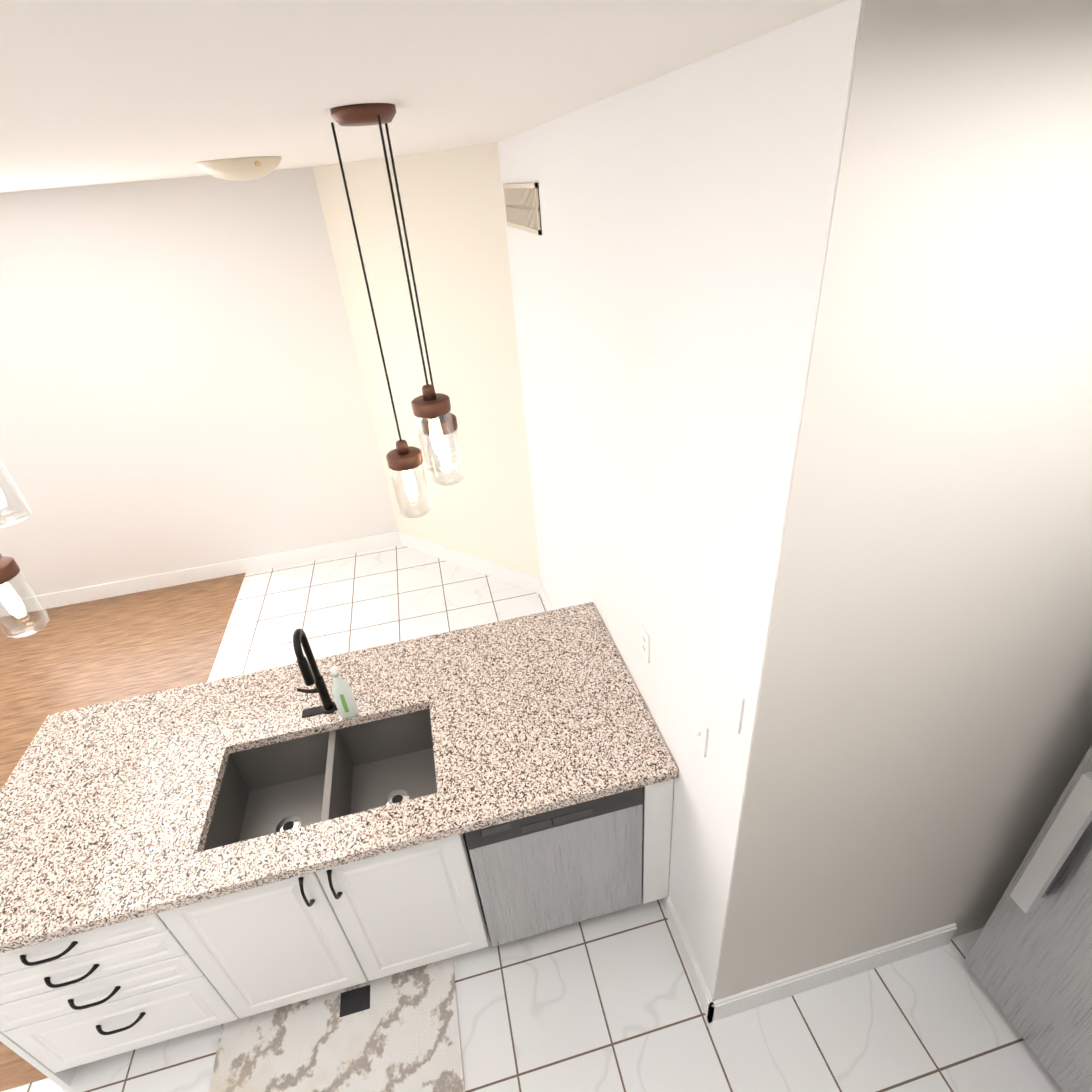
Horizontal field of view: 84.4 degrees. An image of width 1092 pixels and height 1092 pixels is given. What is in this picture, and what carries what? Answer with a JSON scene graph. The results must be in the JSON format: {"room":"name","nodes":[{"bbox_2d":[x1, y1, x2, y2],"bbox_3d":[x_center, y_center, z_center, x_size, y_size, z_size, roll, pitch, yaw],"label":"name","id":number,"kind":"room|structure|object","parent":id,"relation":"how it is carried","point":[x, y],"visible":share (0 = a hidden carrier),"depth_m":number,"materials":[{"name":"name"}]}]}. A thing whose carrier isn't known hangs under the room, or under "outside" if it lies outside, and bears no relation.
{"room":"kitchen","nodes":[
{"label":"kitchen","id":0,"kind":"room"},
{"bbox_2d":[0,573,245,1091],"bbox_3d":[-3.347,1.281,3.340,2.610,0.004,3.340,-11,32,-9],"label":"floor","id":1,"kind":"structure","parent":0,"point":[85,654],"depth_m":4.15,"materials":[{"name":"brown wood"}]},
{"bbox_2d":[0,167,398,601],"bbox_3d":[-3.282,-0.848,4.180,4.080,2.730,0.150,-11,32,-9],"label":"wall","id":2,"kind":"structure","parent":0,"point":[182,386],"depth_m":4.14,"materials":[{"name":"white paint"}]},
{"bbox_2d":[0,531,956,1022],"bbox_3d":[-1.743,1.044,3.371,5.820,0.127,3.784,-11,32,-9],"label":"baseboard","id":3,"kind":"structure","parent":2,"relation":"attached to","point":[756,997],"depth_m":4.51,"materials":[{"name":"white wood"}]},
{"bbox_2d":[0,0,846,192],"bbox_3d":[-1.339,-0.902,1.276,7.070,0.100,5.950,-11,32,-9],"label":"ceiling","id":4,"kind":"structure","parent":0,"point":[97,92],"depth_m":0.88,"materials":[{"name":"paint"}]},
{"bbox_2d":[0,462,49,637],"bbox_3d":[-1.411,-0.255,1.326,0.198,1.038,0.230,-11,32,-9],"label":"cluster","id":5,"kind":"object","parent":4,"relation":"hanging from","point":[13,604],"visible":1,"depth_m":1.49,"materials":[{"name":"clear glass"}]},
{"bbox_2d":[195,156,281,180],"bbox_3d":[-1.286,-1.588,2.549,0.340,0.075,0.340,-11,32,-9],"label":"ceiling light","id":6,"kind":"object","parent":4,"relation":"attached to","point":[241,169],"visible":1,"depth_m":2.45,"materials":[{"name":"beige glass"}]},
{"bbox_2d":[330,103,464,517],"bbox_3d":[-0.362,-0.508,1.525,0.212,0.979,0.198,-11,32,-9],"label":"pendant light","id":7,"kind":"object","parent":4,"relation":"hanging from","point":[432,409],"visible":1,"depth_m":1.55,"materials":[{"name":"orange metal"}]},
{"bbox_2d":[313,143,540,578],"bbox_3d":[-0.710,-1.036,4.105,1.623,2.730,0.150,17,38,31],"label":"wall","id":8,"kind":"structure","parent":0,"point":[452,203],"depth_m":3.78,"materials":[{"name":"white paint"}]},
{"bbox_2d":[1,545,1062,1091],"bbox_3d":[-1.120,1.500,2.757,7.070,0.100,5.950,-11,32,-9],"label":"floor","id":9,"kind":"structure","parent":0,"point":[607,1003],"depth_m":2.16,"materials":[{"name":"tile"}]},
{"bbox_2d":[209,957,464,1091],"bbox_3d":[-0.721,1.818,2.072,0.855,0.012,0.525,-11,32,-9],"label":"rug","id":10,"kind":"object","parent":9,"relation":"on","point":[398,1032],"visible":0.96,"depth_m":2.15,"materials":[{"name":"beige fabric"}]},
{"bbox_2d":[0,656,677,1088],"bbox_3d":[-0.695,1.183,2.281,2.252,0.871,0.626,-11,32,-9],"label":"kitchen island","id":11,"kind":"object","parent":9,"relation":"on","point":[71,1001],"depth_m":1.96,"materials":[{"name":"white wood"}]},
{"bbox_2d":[0,602,678,949],"bbox_3d":[-0.772,0.713,2.182,2.257,0.038,0.950,-11,32,-9],"label":"island countertop","id":12,"kind":"structure","parent":11,"relation":"on","point":[107,813],"depth_m":2.08,"materials":[{"name":"beige stone"}]},
{"bbox_2d":[208,710,431,841],"bbox_3d":[-0.745,0.880,2.137,0.759,0.226,0.439,-11,32,-9],"label":"sink","id":13,"kind":"object","parent":12,"relation":"in","point":[349,767],"depth_m":2.28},
{"bbox_2d":[293,628,355,729],"bbox_3d":[-0.835,0.466,2.160,0.200,0.415,0.143,-11,32,-9],"label":"faucet","id":14,"kind":"object","parent":12,"relation":"on","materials":[{"name":"black metal"}]},
{"bbox_2d":[330,666,357,718],"bbox_3d":[-0.746,0.533,2.203,0.072,0.240,0.045,-11,32,-9],"label":"soap bottle","id":15,"kind":"object","parent":12,"relation":"on","point":[345,701],"visible":1,"depth_m":2.20,"materials":[{"name":"white plastic"}]},
{"bbox_2d":[464,787,642,946],"bbox_3d":[-0.001,1.053,2.392,0.602,0.868,0.570,-11,32,-9],"label":"dishwasher","id":16,"kind":"object","parent":9,"relation":"on","point":[553,869],"visible":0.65,"depth_m":2.11,"materials":[{"name":"grey metal"}]},
{"bbox_2d":[964,743,1091,1091],"bbox_3d":[1.903,0.924,1.479,0.886,1.748,0.780,-11,32,-9],"label":"refrigerator","id":17,"kind":"object","parent":9,"relation":"on","point":[1028,960],"visible":1,"depth_m":1.79,"materials":[{"name":"grey metal"}]},
{"bbox_2d":[498,0,1091,1000],"bbox_3d":[1.124,-0.330,2.690,1.960,2.730,2.670,-11,32,-9],"label":"wall block","id":18,"kind":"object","parent":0,"point":[802,310],"visible":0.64,"depth_m":1.27,"materials":[{"name":"white paint"}]},
{"bbox_2d":[503,183,541,234],"bbox_3d":[-0.113,-1.506,2.678,0.012,0.180,0.740,-11,32,-9],"label":"picture","id":19,"kind":"object","parent":18,"relation":"attached to","point":[522,206],"visible":1,"depth_m":2.60,"materials":[{"name":"brown"}]},
{"bbox_2d":[640,624,649,662],"bbox_3d":[0.337,0.332,2.057,0.008,0.116,0.072,-11,32,-9],"label":"electrical outlet plate","id":20,"kind":"object","parent":18,"relation":"attached to","point":[645,643],"visible":1,"depth_m":2.05,"materials":[{"name":"white plastic"}]},
{"bbox_2d":[693,710,708,756],"bbox_3d":[0.429,0.527,1.690,0.016,0.116,0.072,-11,32,-9],"label":"switch plate","id":21,"kind":"object","parent":18,"relation":"attached to","point":[700,734],"visible":1,"depth_m":1.68,"materials":[{"name":"white plastic"}]},
{"bbox_2d":[724,678,744,733],"bbox_3d":[0.447,0.381,1.435,0.006,0.116,0.072,-11,32,-9],"label":"switch plate","id":22,"kind":"object","parent":18,"relation":"attached to","point":[734,705],"visible":1,"depth_m":1.43,"materials":[{"name":"white plastic"}]}
]}

